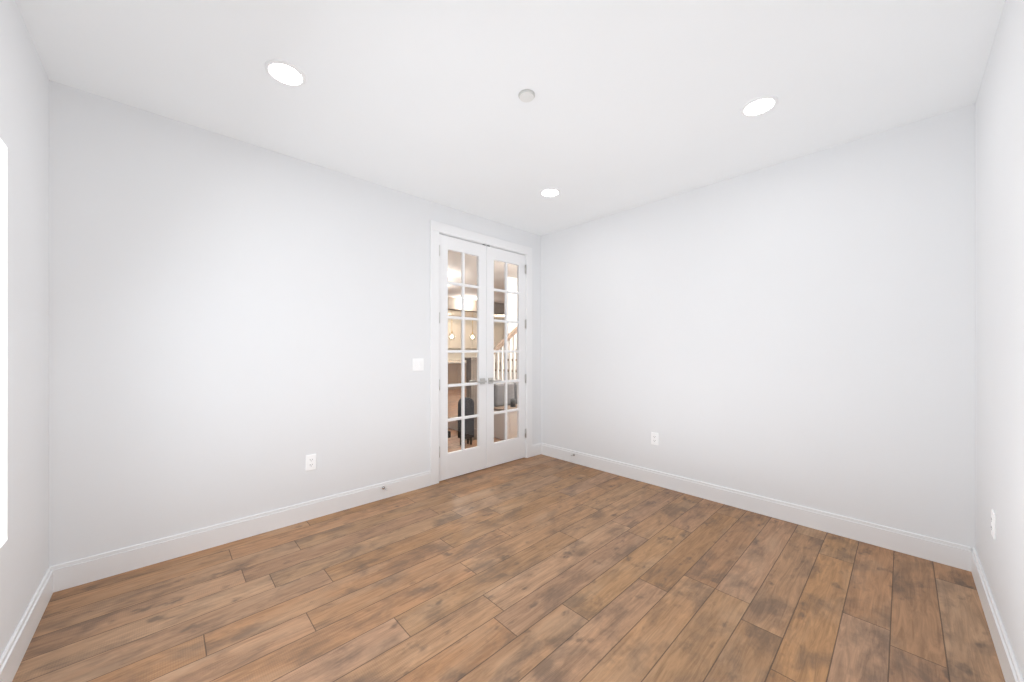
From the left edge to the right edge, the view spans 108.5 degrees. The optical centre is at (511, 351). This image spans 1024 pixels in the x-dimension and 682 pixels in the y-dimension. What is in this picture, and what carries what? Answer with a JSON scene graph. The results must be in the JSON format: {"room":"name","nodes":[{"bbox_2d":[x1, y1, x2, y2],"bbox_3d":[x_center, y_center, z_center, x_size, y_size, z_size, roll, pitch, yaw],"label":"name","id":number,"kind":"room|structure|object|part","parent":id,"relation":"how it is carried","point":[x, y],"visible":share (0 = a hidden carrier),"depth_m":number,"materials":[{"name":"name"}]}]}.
{"room":"empty room","nodes":[
{"label":"empty room","id":0,"kind":"room"},
{"bbox_2d":[0,0,48,657],"bbox_3d":[-1.345,-0.080,0.684,0.120,2.740,3.420,0,0,-43],"label":"wall","id":1,"kind":"structure","parent":0,"point":[24,138],"depth_m":1.62,"materials":[{"name":"paint"}]},
{"bbox_2d":[0,139,6,540],"bbox_3d":[-1.362,-0.030,0.757,0.045,1.540,1.850,0,0,-43],"label":"window","id":2,"kind":"structure","parent":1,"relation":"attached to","point":[3,340],"depth_m":1.44,"materials":[{"name":"white"}]},
{"bbox_2d":[0,538,6,546],"bbox_3d":[-1.362,0.735,0.757,0.045,0.013,1.850,0,0,-43],"label":"window sill","id":3,"kind":"structure","parent":1,"relation":"attached to","point":[2,541],"depth_m":1.42,"materials":[{"name":"white"}]},
{"bbox_2d":[0,568,52,681],"bbox_3d":[-1.296,1.220,0.730,0.016,0.140,3.388,0,0,-43],"label":"baseboard","id":4,"kind":"structure","parent":1,"relation":"attached to","point":[12,656],"depth_m":1.59,"materials":[{"name":"white paint"}]},
{"bbox_2d":[49,80,540,566],"bbox_3d":[-1.096,-0.080,3.350,4.140,2.740,0.120,0,0,-43],"label":"wall","id":5,"kind":"structure","parent":0,"point":[238,329],"depth_m":2.45,"materials":[{"name":"paint"}]},
{"bbox_2d":[49,471,430,592],"bbox_3d":[-1.628,1.220,2.756,2.310,0.140,0.016,0,0,-43],"label":"baseboard","id":6,"kind":"structure","parent":5,"relation":"attached to","point":[74,573],"depth_m":2.43,"materials":[{"name":"white paint"}]},
{"bbox_2d":[306,454,315,470],"bbox_3d":[-1.547,0.855,2.837,0.072,0.118,0.009,0,0,-43],"label":"electrical outlet","id":7,"kind":"object","parent":5,"relation":"attached to","point":[310,462],"visible":1,"depth_m":2.83,"materials":[{"name":"white plastic"}]},
{"bbox_2d":[413,358,423,370],"bbox_3d":[-0.880,0.125,3.463,0.116,0.115,0.013,0,0,-43],"label":"switch plate","id":8,"kind":"object","parent":5,"relation":"attached to","point":[418,364],"visible":1,"depth_m":3.46,"materials":[{"name":"white plastic"}]},
{"bbox_2d":[439,234,486,480],"bbox_3d":[-0.517,0.062,3.840,0.617,2.439,0.155,0,0,-43],"label":"french door","id":9,"kind":"structure","parent":5,"relation":"in","point":[463,460],"depth_m":3.83,"materials":[{"name":"white paint"}]},
{"bbox_3d":[-0.716,0.000,3.619,0.024,2.094,0.016,0,0,-43],"label":"french door left hinges","id":10,"kind":"part","parent":9,"relation":"part of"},
{"bbox_3d":[-0.512,0.003,3.845,0.401,2.057,0.004,0,0,-43],"label":"glass","id":11,"kind":"part","parent":9,"relation":"part of","materials":[{"name":"clear glass"}]},
{"bbox_3d":[-0.363,0.325,3.986,0.147,0.064,0.155,0,0,-43],"label":"handle","id":12,"kind":"part","parent":9,"relation":"part of","materials":[{"name":"grey metal"}]},
{"bbox_2d":[430,220,531,484],"bbox_3d":[-0.319,0.013,4.082,1.415,2.554,0.158,0,0,-43],"label":"door frame","id":13,"kind":"structure","parent":5,"relation":"attached to","point":[436,227],"depth_m":3.60,"materials":[{"name":"white paint"}]},
{"bbox_2d":[486,246,525,467],"bbox_3d":[-0.066,0.062,4.266,0.617,2.439,0.155,0,0,-43],"label":"french door","id":14,"kind":"structure","parent":5,"relation":"in","point":[505,450],"depth_m":4.24,"materials":[{"name":"white paint"}]},
{"bbox_3d":[-0.220,0.325,4.120,0.147,0.064,0.155,0,0,-43],"label":"handle","id":15,"kind":"part","parent":14,"relation":"part of","materials":[{"name":"grey metal"}]},
{"bbox_3d":[-0.071,0.003,4.261,0.401,2.057,0.004,0,0,-43],"label":"glass","id":16,"kind":"part","parent":14,"relation":"part of","materials":[{"name":"clear glass"}]},
{"bbox_3d":[0.167,0.000,4.451,0.024,2.094,0.016,0,0,-43],"label":"french door right hinges","id":17,"kind":"part","parent":14,"relation":"part of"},
{"bbox_2d":[532,443,541,456],"bbox_3d":[0.306,1.220,4.578,0.175,0.140,0.016,0,0,-43],"label":"baseboard","id":18,"kind":"structure","parent":5,"relation":"attached to","point":[536,449],"depth_m":4.57,"materials":[{"name":"white paint"}]},
{"bbox_2d":[448,319,503,359],"bbox_3d":[-5.586,-0.080,13.656,14.740,2.740,0.120,0,0,-43],"label":"wall","id":19,"kind":"structure","parent":0,"point":[453,356],"depth_m":16.86,"materials":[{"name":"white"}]},
{"bbox_2d":[448,323,459,346],"bbox_3d":[-2.579,-0.670,16.137,0.620,1.080,0.355,0,0,-43],"label":"upper cabinet","id":20,"kind":"object","parent":19,"relation":"attached to","point":[455,328],"depth_m":15.97,"materials":[{"name":"white"}]},
{"bbox_2d":[460,324,471,346],"bbox_3d":[-2.128,-0.670,16.562,0.620,1.080,0.355,0,0,-43],"label":"upper cabinet","id":21,"kind":"object","parent":19,"relation":"attached to","point":[468,329],"depth_m":16.45,"materials":[{"name":"white"}]},
{"bbox_2d":[472,325,476,346],"bbox_3d":[-1.676,-0.670,16.987,0.620,1.080,0.355,0,0,-43],"label":"upper cabinet","id":22,"kind":"object","parent":19,"relation":"attached to","point":[474,326],"depth_m":16.72,"materials":[{"name":"white"}]},
{"bbox_2d":[494,327,502,346],"bbox_3d":[-0.778,-0.670,17.834,0.610,1.080,0.355,0,0,-43],"label":"upper cabinet","id":23,"kind":"object","parent":19,"relation":"attached to","point":[496,332],"depth_m":17.69,"materials":[{"name":"white"}]},
{"bbox_2d":[12,389,1004,681],"bbox_3d":[-0.704,1.340,8.475,14.500,0.100,14.120,0,0,-43],"label":"floor","id":24,"kind":"structure","parent":0,"point":[540,568],"depth_m":1.90,"materials":[{"name":"brown wood"}]},
{"bbox_2d":[458,397,473,444],"bbox_3d":[-0.634,0.965,5.084,0.180,0.650,0.130,0,0,-43],"label":"chair","id":25,"kind":"object","parent":24,"relation":"on","point":[469,409],"depth_m":5.04,"materials":[{"name":"black fabric"}]},
{"bbox_2d":[448,361,499,388],"bbox_3d":[-1.766,0.850,13.248,2.700,0.880,1.115,0,0,-43],"label":"kitchen island","id":26,"kind":"object","parent":24,"relation":"on","point":[455,373],"depth_m":12.36,"materials":[{"name":"beige"}]},
{"bbox_2d":[448,361,465,364],"bbox_3d":[-1.771,0.388,13.253,2.860,0.044,1.300,0,0,-43],"label":"island countertop","id":27,"kind":"structure","parent":26,"relation":"on","point":[455,362],"depth_m":12.34,"materials":[{"name":"beige stone"}]},
{"bbox_2d":[494,382,516,439],"bbox_3d":[0.269,0.890,5.890,1.330,0.800,0.425,0,0,-43],"label":"bench","id":28,"kind":"object","parent":24,"relation":"on","point":[511,404],"depth_m":5.50,"materials":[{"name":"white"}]},
{"bbox_2d":[15,0,1004,319],"bbox_3d":[-0.704,-1.500,8.475,14.500,0.100,14.120,0,0,-43],"label":"ceiling","id":29,"kind":"structure","parent":0,"point":[633,104],"depth_m":1.97,"materials":[{"name":"paint"}]},
{"bbox_2d":[264,59,305,86],"bbox_3d":[-1.181,-1.446,1.924,0.186,0.008,0.186,0,0,-43],"label":"recessed light","id":30,"kind":"object","parent":29,"relation":"in","point":[285,74],"depth_m":1.92,"materials":[{"name":"white plastic"}]},
{"bbox_2d":[469,312,475,340],"bbox_3d":[-1.446,-0.905,13.491,0.260,1.090,0.260,0,0,-43],"label":"pendant lamp","id":31,"kind":"object","parent":29,"relation":"hanging from","point":[472,337],"depth_m":13.48,"materials":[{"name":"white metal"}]},
{"bbox_2d":[448,297,503,314],"bbox_3d":[-0.290,-1.290,11.317,10.000,0.320,0.250,0,0,-43],"label":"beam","id":32,"kind":"structure","parent":29,"relation":"attached to","point":[497,306],"depth_m":10.30,"materials":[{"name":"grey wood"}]},
{"bbox_2d":[518,89,534,102],"bbox_3d":[0.083,-1.442,2.084,0.094,0.016,0.094,0,0,-43],"label":"cap","id":33,"kind":"object","parent":29,"relation":"attached to","point":[526,95],"visible":1,"depth_m":2.07,"materials":[{"name":"white plastic"}]},
{"bbox_2d":[540,188,559,196],"bbox_3d":[0.347,-1.446,3.364,0.186,0.008,0.186,0,0,-43],"label":"recessed light","id":34,"kind":"object","parent":29,"relation":"in","point":[549,192],"depth_m":3.36,"materials":[{"name":"white plastic"}]},
{"bbox_2d":[741,95,777,116],"bbox_3d":[1.462,-1.446,2.181,0.186,0.008,0.186,0,0,-43],"label":"recessed light","id":35,"kind":"object","parent":29,"relation":"in","point":[759,106],"depth_m":2.17,"materials":[{"name":"white plastic"}]},
{"bbox_2d":[507,277,516,358],"bbox_3d":[2.690,-0.080,9.846,7.680,2.740,0.119,0,0,-43],"label":"wall","id":36,"kind":"structure","parent":0,"point":[510,302],"depth_m":7.22,"materials":[{"name":"white paint"}]},
{"bbox_2d":[448,327,516,439],"bbox_3d":[0.461,-0.431,6.982,3.828,3.659,0.990,0,0,-43],"label":"staircase","id":37,"kind":"structure","parent":36,"relation":"attached to","point":[497,370],"depth_m":5.77,"materials":[{"name":"white wood"}]},
{"bbox_2d":[541,104,974,550],"bbox_3d":[1.622,-0.080,3.397,0.120,2.740,3.540,0,0,-43],"label":"wall","id":38,"kind":"structure","parent":0,"point":[800,331],"depth_m":2.77,"materials":[{"name":"paint"}]},
{"bbox_2d":[651,432,658,444],"bbox_3d":[1.379,0.845,3.560,0.009,0.118,0.072,0,0,-43],"label":"electrical outlet","id":39,"kind":"object","parent":38,"relation":"attached to","point":[654,438],"visible":1,"depth_m":3.56,"materials":[{"name":"white plastic"}]},
{"bbox_2d":[541,443,970,571],"bbox_3d":[1.531,1.220,3.394,0.016,0.140,3.388,0,0,-43],"label":"baseboard","id":40,"kind":"structure","parent":38,"relation":"attached to","point":[956,555],"depth_m":2.77,"materials":[{"name":"white paint"}]},
{"bbox_2d":[975,0,1023,679],"bbox_3d":[1.288,-0.080,0.733,4.020,2.740,0.120,0,0,-43],"label":"wall","id":41,"kind":"structure","parent":0,"point":[999,297],"depth_m":1.57,"materials":[{"name":"paint"}]},
{"bbox_2d":[991,509,995,539],"bbox_3d":[2.226,0.800,1.706,0.072,0.118,0.009,0,0,-43],"label":"electrical outlet","id":42,"kind":"object","parent":41,"relation":"attached to","point":[993,524],"visible":1,"depth_m":1.68,"materials":[{"name":"white plastic"}]},
{"bbox_2d":[971,548,1023,681],"bbox_3d":[1.285,1.220,0.824,3.900,0.140,0.016,0,0,-43],"label":"baseboard","id":43,"kind":"structure","parent":41,"relation":"attached to","point":[1007,659],"depth_m":1.61,"materials":[{"name":"white paint"}]}
]}

